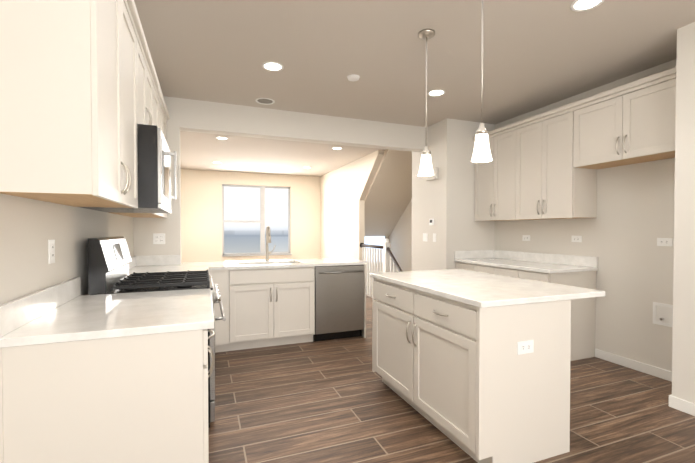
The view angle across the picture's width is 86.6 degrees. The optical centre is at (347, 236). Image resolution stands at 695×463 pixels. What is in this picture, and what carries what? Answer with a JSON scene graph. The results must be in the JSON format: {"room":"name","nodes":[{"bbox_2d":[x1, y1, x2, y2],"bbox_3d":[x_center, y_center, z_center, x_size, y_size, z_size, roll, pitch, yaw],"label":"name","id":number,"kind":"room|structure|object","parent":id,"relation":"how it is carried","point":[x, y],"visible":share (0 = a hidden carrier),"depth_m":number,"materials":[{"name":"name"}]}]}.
{"room":"kitchen","nodes":[
{"label":"kitchen","id":0,"kind":"room"},
{"bbox_2d":[0,193,133,304],"bbox_3d":[-2.119,-0.129,3.251,0.200,2.740,12.000,0,1,-21],"label":"wall","id":1,"kind":"structure","parent":0,"point":[29,228],"depth_m":1.73,"materials":[{"name":"white paint"}]},
{"bbox_2d":[48,240,54,263],"bbox_3d":[-1.443,0.075,1.801,0.008,0.115,0.070,0,1,-21],"label":"electrical outlet","id":2,"kind":"object","parent":1,"relation":"attached to","point":[51,251],"visible":1,"depth_m":1.79,"materials":[{"name":"white plastic"}]},
{"bbox_2d":[0,0,139,207],"bbox_3d":[-1.260,-0.694,1.756,0.320,1.061,0.907,0,1,-21],"label":"upper cabinet","id":3,"kind":"object","parent":1,"relation":"attached to","point":[81,96],"depth_m":1.37,"materials":[{"name":"white paint"}]},
{"bbox_2d":[129,256,136,266],"bbox_3d":[-2.043,0.270,3.379,0.022,0.107,1.123,0,1,-21],"label":"backsplash","id":4,"kind":"structure","parent":1,"relation":"attached to","point":[133,263],"depth_m":3.75,"materials":[{"name":"white stone"}]},
{"bbox_2d":[108,88,166,217],"bbox_3d":[-1.847,-0.719,3.268,0.320,1.061,0.806,0,1,-21],"label":"upper cabinet","id":5,"kind":"object","parent":1,"relation":"attached to","point":[159,103],"depth_m":3.39,"materials":[{"name":"white paint"}]},
{"bbox_2d":[140,40,155,125],"bbox_3d":[-1.562,-0.968,2.531,0.320,0.539,0.758,0,1,-21],"label":"upper cabinet","id":6,"kind":"object","parent":1,"relation":"attached to","point":[147,81],"depth_m":2.58,"materials":[{"name":"white paint"}]},
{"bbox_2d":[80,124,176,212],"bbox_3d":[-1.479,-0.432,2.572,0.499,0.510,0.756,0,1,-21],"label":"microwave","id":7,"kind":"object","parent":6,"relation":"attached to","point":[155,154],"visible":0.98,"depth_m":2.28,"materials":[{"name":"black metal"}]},
{"bbox_2d":[129,112,167,217],"bbox_3d":[-2.029,-0.727,3.737,0.320,1.061,0.434,0,1,-21],"label":"upper cabinet","id":8,"kind":"object","parent":1,"relation":"attached to","point":[165,113],"depth_m":3.87,"materials":[{"name":"white paint"}]},
{"bbox_2d":[133,126,180,255],"bbox_3d":[-2.081,0.018,4.052,0.450,2.420,0.160,0,1,-21],"label":"wall","id":9,"kind":"structure","parent":0,"point":[145,229],"depth_m":4.01,"materials":[{"name":"white paint"}]},
{"bbox_2d":[153,233,164,243],"bbox_3d":[-2.033,0.029,3.980,0.116,0.115,0.008,0,1,-21],"label":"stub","id":10,"kind":"object","parent":9,"relation":"attached to","point":[158,238],"visible":1,"depth_m":3.98,"materials":[{"name":"white plastic"}]},
{"bbox_2d":[137,255,180,266],"bbox_3d":[-2.032,0.261,3.973,0.429,0.107,0.022,0,1,-21],"label":"backsplash","id":11,"kind":"structure","parent":9,"relation":"attached to","point":[148,260],"depth_m":3.95,"materials":[{"name":"white stone"}]},
{"bbox_2d":[181,169,319,263],"bbox_3d":[-1.830,-0.234,9.691,5.400,2.740,0.200,0,1,-21],"label":"wall","id":12,"kind":"structure","parent":0,"point":[201,215],"depth_m":9.08,"materials":[{"name":"beige paint"}]},
{"bbox_2d":[222,184,291,256],"bbox_3d":[-2.307,-0.395,9.439,1.750,1.790,0.140,0,1,-21],"label":"window","id":13,"kind":"structure","parent":12,"relation":"in","point":[262,252],"depth_m":9.49,"materials":[{"name":"grey"}]},
{"bbox_2d":[163,96,425,151],"bbox_3d":[-0.598,-1.361,4.605,3.630,0.320,0.160,0,1,-21],"label":"header beam","id":14,"kind":"structure","parent":0,"point":[192,115],"depth_m":4.48,"materials":[{"name":"white paint"}]},
{"bbox_2d":[320,122,439,270],"bbox_3d":[0.271,-0.199,7.568,0.120,2.740,5.680,0,1,-21],"label":"wall","id":15,"kind":"structure","parent":0,"point":[344,189],"depth_m":7.46,"materials":[{"name":"beige paint"}]},
{"bbox_2d":[423,233,427,241],"bbox_3d":[1.104,0.019,5.245,0.008,0.115,0.116,0,1,-21],"label":"light switch","id":16,"kind":"object","parent":15,"relation":"attached to","point":[425,236],"visible":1,"depth_m":5.23,"materials":[{"name":"white plastic"}]},
{"bbox_2d":[425,168,437,180],"bbox_3d":[1.153,-0.843,5.046,0.050,0.150,0.240,0,1,-21],"label":"door chime","id":17,"kind":"object","parent":15,"relation":"attached to","point":[434,176],"visible":0.69,"depth_m":4.96,"materials":[{"name":"white paint"}]},
{"bbox_2d":[429,219,433,224],"bbox_3d":[1.159,-0.194,5.080,0.022,0.090,0.090,0,1,-21],"label":"thermostat","id":18,"kind":"object","parent":15,"relation":"attached to","point":[431,221],"visible":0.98,"depth_m":5.06,"materials":[{"name":"white plastic"}]},
{"bbox_2d":[365,149,411,285],"bbox_3d":[1.197,-0.093,6.910,1.130,5.550,3.780,0,1,-21],"label":"wall","id":19,"kind":"structure","parent":0,"point":[388,206],"depth_m":7.79,"materials":[{"name":"beige paint"}]},
{"bbox_2d":[365,236,386,263],"bbox_3d":[0.509,0.230,8.550,0.870,0.830,0.035,0,1,-21],"label":"window","id":20,"kind":"structure","parent":19,"relation":"in","point":[374,240],"depth_m":8.60,"materials":[{"name":"white"}]},
{"bbox_2d":[134,0,694,176],"bbox_3d":[0.258,-1.554,4.151,5.500,0.080,12.000,0,1,-21],"label":"ceiling","id":21,"kind":"structure","parent":0,"point":[537,54],"depth_m":3.09,"materials":[{"name":"beige paint"}]},
{"bbox_2d":[215,137,227,139],"bbox_3d":[-1.974,-1.535,5.784,0.188,0.006,0.188,0,1,-21],"label":"recessed light","id":22,"kind":"object","parent":21,"relation":"in","point":[222,138],"visible":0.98,"depth_m":5.81,"materials":[{"name":"white plastic"}]},
{"bbox_2d":[255,98,274,104],"bbox_3d":[-0.922,-1.508,4.123,0.214,0.006,0.214,0,1,-21],"label":"ceiling vent","id":23,"kind":"object","parent":21,"relation":"in","point":[266,101],"visible":0.98,"depth_m":4.13,"materials":[{"name":"white"}]},
{"bbox_2d":[262,62,283,70],"bbox_3d":[-0.658,-1.494,3.249,0.188,0.006,0.188,0,1,-21],"label":"recessed light","id":24,"kind":"object","parent":21,"relation":"in","point":[272,66],"visible":1,"depth_m":3.25,"materials":[{"name":"white"}]},
{"bbox_2d":[347,74,359,80],"bbox_3d":[0.056,-1.492,3.483,0.120,0.022,0.120,0,1,-21],"label":"smoke detector","id":25,"kind":"object","parent":21,"relation":"attached to","point":[353,77],"visible":1,"depth_m":3.46,"materials":[{"name":"white plastic"}]},
{"bbox_2d":[418,29,434,175],"bbox_3d":[0.581,-0.970,2.719,0.124,1.040,0.124,0,1,-21],"label":"pendant light","id":26,"kind":"object","parent":21,"relation":"hanging from","point":[426,168],"visible":1,"depth_m":2.70,"materials":[{"name":"white glass"}]},
{"bbox_2d":[427,90,444,95],"bbox_3d":[0.933,-1.504,3.877,0.188,0.006,0.188,0,1,-21],"label":"recessed light","id":27,"kind":"object","parent":21,"relation":"in","point":[436,93],"visible":1,"depth_m":3.88,"materials":[{"name":"white"}]},
{"bbox_2d":[471,0,491,161],"bbox_3d":[0.783,-0.961,2.143,0.124,1.040,0.124,0,1,-21],"label":"pendant light","id":28,"kind":"object","parent":21,"relation":"hanging from","point":[481,152],"visible":1,"depth_m":2.13,"materials":[{"name":"white glass"}]},
{"bbox_2d":[570,0,603,11],"bbox_3d":[1.520,-1.479,2.335,0.188,0.006,0.188,0,1,-21],"label":"recessed light","id":29,"kind":"object","parent":21,"relation":"in","point":[580,5],"visible":1,"depth_m":2.36,"materials":[{"name":"white"}]},
{"bbox_2d":[208,286,694,462],"bbox_3d":[0.258,1.256,4.197,5.500,0.060,12.000,0,1,-21],"label":"floor","id":30,"kind":"structure","parent":0,"point":[333,401],"depth_m":2.58,"materials":[{"name":"brown wood"}]},
{"bbox_2d":[0,277,214,462],"bbox_3d":[-1.060,0.753,1.846,0.740,1.023,0.927,0,1,-21],"label":"base cabinet","id":31,"kind":"object","parent":30,"relation":"on","point":[112,378],"visible":1,"depth_m":1.45,"materials":[{"name":"white paint"}]},
{"bbox_2d":[88,236,225,427],"bbox_3d":[-1.298,0.629,2.660,0.770,1.245,0.756,0,1,-21],"label":"range","id":32,"kind":"object","parent":30,"relation":"on","point":[109,259],"visible":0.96,"depth_m":2.42,"materials":[{"name":"black metal"}]},
{"bbox_2d":[209,267,236,352],"bbox_3d":[-1.429,0.786,4.094,0.307,0.883,0.717,0,1,-21],"label":"base cabinet","id":33,"kind":"object","parent":30,"relation":"on","point":[225,277],"depth_m":3.85,"materials":[{"name":"white paint"}]},
{"bbox_2d":[129,267,208,274],"bbox_3d":[-1.635,0.341,3.309,0.731,0.032,0.695,0,1,-21],"label":"countertop","id":34,"kind":"structure","parent":33,"relation":"on","point":[151,269],"depth_m":3.55,"materials":[{"name":"white stone"}]},
{"bbox_2d":[237,267,314,349],"bbox_3d":[-0.920,0.782,4.328,0.934,0.883,0.650,0,1,-21],"label":"base cabinet","id":35,"kind":"object","parent":30,"relation":"on","point":[268,303],"depth_m":4.04,"materials":[{"name":"white paint"}]},
{"bbox_2d":[129,259,364,270],"bbox_3d":[-1.051,0.325,4.284,2.526,0.032,0.702,0,1,-21],"label":"countertop","id":36,"kind":"structure","parent":35,"relation":"on","point":[241,265],"depth_m":4.19,"materials":[{"name":"white stone"}]},
{"bbox_2d":[265,225,275,260],"bbox_3d":[-0.925,0.087,4.486,0.134,0.437,0.224,0,1,-21],"label":"faucet","id":37,"kind":"object","parent":36,"relation":"on","point":[268,240],"visible":1,"depth_m":4.54,"materials":[{"name":"silver metal"}]},
{"bbox_2d":[313,265,363,341],"bbox_3d":[-0.181,0.782,4.559,0.606,0.877,0.653,0,1,-21],"label":"dishwasher","id":38,"kind":"object","parent":30,"relation":"on","point":[339,302],"visible":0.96,"depth_m":4.30,"materials":[{"name":"grey metal"}]},
{"bbox_2d":[360,238,401,297],"bbox_3d":[0.765,1.145,6.314,0.110,2.207,2.616,0,1,-21],"label":"stair railing","id":39,"kind":"object","parent":30,"relation":"on","point":[387,257],"visible":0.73,"depth_m":6.80,"materials":[{"name":"white wood"}]},
{"bbox_2d":[372,277,570,462],"bbox_3d":[0.739,0.803,2.627,0.694,0.898,1.300,0,1,-21],"label":"kitchen island","id":40,"kind":"object","parent":30,"relation":"on","point":[451,364],"depth_m":2.08,"materials":[{"name":"white paint"}]},
{"bbox_2d":[370,269,604,308],"bbox_3d":[0.864,0.337,2.668,0.925,0.032,1.360,0,1,-21],"label":"island countertop","id":41,"kind":"structure","parent":40,"relation":"on","point":[484,290],"depth_m":2.33,"materials":[{"name":"white stone"}]},
{"bbox_2d":[517,340,533,354],"bbox_3d":[0.973,0.607,2.013,0.115,0.070,0.008,0,1,-21],"label":"outlet","id":42,"kind":"object","parent":40,"relation":"attached to","point":[525,347],"visible":1,"depth_m":2.01,"materials":[{"name":"white plastic"}]},
{"bbox_2d":[456,262,489,273],"bbox_3d":[1.854,0.777,4.612,0.650,0.883,0.758,0,1,-21],"label":"base cabinet","id":43,"kind":"object","parent":30,"relation":"on","point":[470,266],"depth_m":4.54,"materials":[{"name":"beige paint"}]},
{"bbox_2d":[490,266,597,360],"bbox_3d":[2.089,0.787,4.007,0.650,0.883,0.776,0,1,-21],"label":"base cabinet","id":44,"kind":"object","parent":30,"relation":"on","point":[583,311],"depth_m":3.70,"materials":[{"name":"beige paint"}]},
{"bbox_2d":[454,258,597,273],"bbox_3d":[1.970,0.325,4.286,0.665,0.032,1.436,0,1,-21],"label":"countertop","id":45,"kind":"structure","parent":44,"relation":"on","point":[510,263],"depth_m":3.95,"materials":[{"name":"white stone"}]},
{"bbox_2d":[440,118,494,269],"bbox_3d":[1.702,-0.157,5.013,0.940,2.740,0.120,0,1,-21],"label":"wall","id":46,"kind":"structure","parent":0,"point":[445,200],"depth_m":4.86,"materials":[{"name":"white paint"}]},
{"bbox_2d":[454,250,493,257],"bbox_3d":[1.714,0.245,4.944,0.665,0.107,0.022,0,1,-21],"label":"backsplash","id":47,"kind":"structure","parent":46,"relation":"attached to","point":[468,253],"depth_m":4.93,"materials":[{"name":"white stone"}]},
{"bbox_2d":[494,59,676,371],"bbox_3d":[2.497,-0.142,4.056,0.150,2.740,2.480,0,1,-21],"label":"wall","id":48,"kind":"structure","parent":0,"point":[627,227],"depth_m":3.49,"materials":[{"name":"white paint"}]},
{"bbox_2d":[473,127,532,220],"bbox_3d":[1.995,-0.736,4.638,0.350,1.071,0.767,0,1,-21],"label":"upper cabinet","id":49,"kind":"object","parent":48,"relation":"attached to","point":[491,178],"depth_m":4.58,"materials":[{"name":"beige paint"}]},
{"bbox_2d":[522,235,529,240],"bbox_3d":[2.214,0.024,4.568,0.008,0.070,0.115,0,1,-21],"label":"electrical outlet","id":50,"kind":"object","parent":48,"relation":"attached to","point":[525,237],"visible":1,"depth_m":4.56,"materials":[{"name":"white plastic"}]},
{"bbox_2d":[494,250,597,265],"bbox_3d":[2.273,0.254,4.391,0.022,0.107,1.414,0,1,-21],"label":"backsplash","id":51,"kind":"structure","parent":48,"relation":"attached to","point":[567,260],"depth_m":4.24,"materials":[{"name":"white stone"}]},
{"bbox_2d":[509,103,596,218],"bbox_3d":[2.242,-0.726,4.003,0.350,1.071,0.829,0,1,-21],"label":"upper cabinet","id":52,"kind":"object","parent":48,"relation":"attached to","point":[545,165],"depth_m":3.85,"materials":[{"name":"beige paint"}]},
{"bbox_2d":[571,236,581,241],"bbox_3d":[2.454,0.030,3.951,0.008,0.070,0.115,0,1,-21],"label":"electrical outlet","id":53,"kind":"object","parent":48,"relation":"attached to","point":[576,238],"visible":1,"depth_m":3.95,"materials":[{"name":"white plastic"}]},
{"bbox_2d":[581,71,675,168],"bbox_3d":[2.535,-0.959,3.245,0.350,0.581,0.914,0,1,-21],"label":"upper cabinet","id":54,"kind":"object","parent":48,"relation":"attached to","point":[635,124],"depth_m":3.13,"materials":[{"name":"beige paint"}]},
{"bbox_2d":[595,349,671,381],"bbox_3d":[2.697,1.198,3.336,0.012,0.085,0.923,0,1,-21],"label":"baseboard","id":55,"kind":"structure","parent":48,"relation":"attached to","point":[639,366],"depth_m":3.41,"materials":[{"name":"white wood"}]},
{"bbox_2d":[653,302,672,326],"bbox_3d":[2.739,0.682,3.198,0.030,0.190,0.170,0,1,-21],"label":"box","id":56,"kind":"object","parent":48,"relation":"attached to","point":[662,314],"visible":0.81,"depth_m":3.21,"materials":[{"name":"white plastic"}]},
{"bbox_2d":[657,238,672,245],"bbox_3d":[2.748,0.052,3.194,0.008,0.070,0.115,0,1,-21],"label":"electrical outlet","id":57,"kind":"object","parent":48,"relation":"attached to","point":[664,241],"visible":1,"depth_m":3.19,"materials":[{"name":"white plastic"}]},
{"bbox_2d":[672,22,694,403],"bbox_3d":[3.682,-0.094,1.127,1.320,2.740,3.840,0,1,-21],"label":"wall","id":58,"kind":"structure","parent":0,"point":[683,362],"depth_m":2.62,"materials":[{"name":"white paint"}]},
{"bbox_2d":[669,395,694,415],"bbox_3d":[3.022,1.236,1.006,0.012,0.085,3.653,0,1,-21],"label":"baseboard","id":59,"kind":"structure","parent":58,"relation":"attached to","point":[685,406],"depth_m":2.63,"materials":[{"name":"white wood"}]},
{"label":"outside","id":60,"kind":"structure","parent":0,"visible":0},
{"bbox_2d":[224,186,287,252],"bbox_3d":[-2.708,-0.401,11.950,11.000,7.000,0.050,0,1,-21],"label":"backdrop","id":61,"kind":"structure","parent":60,"point":[241,203],"depth_m":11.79,"materials":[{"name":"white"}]}
]}

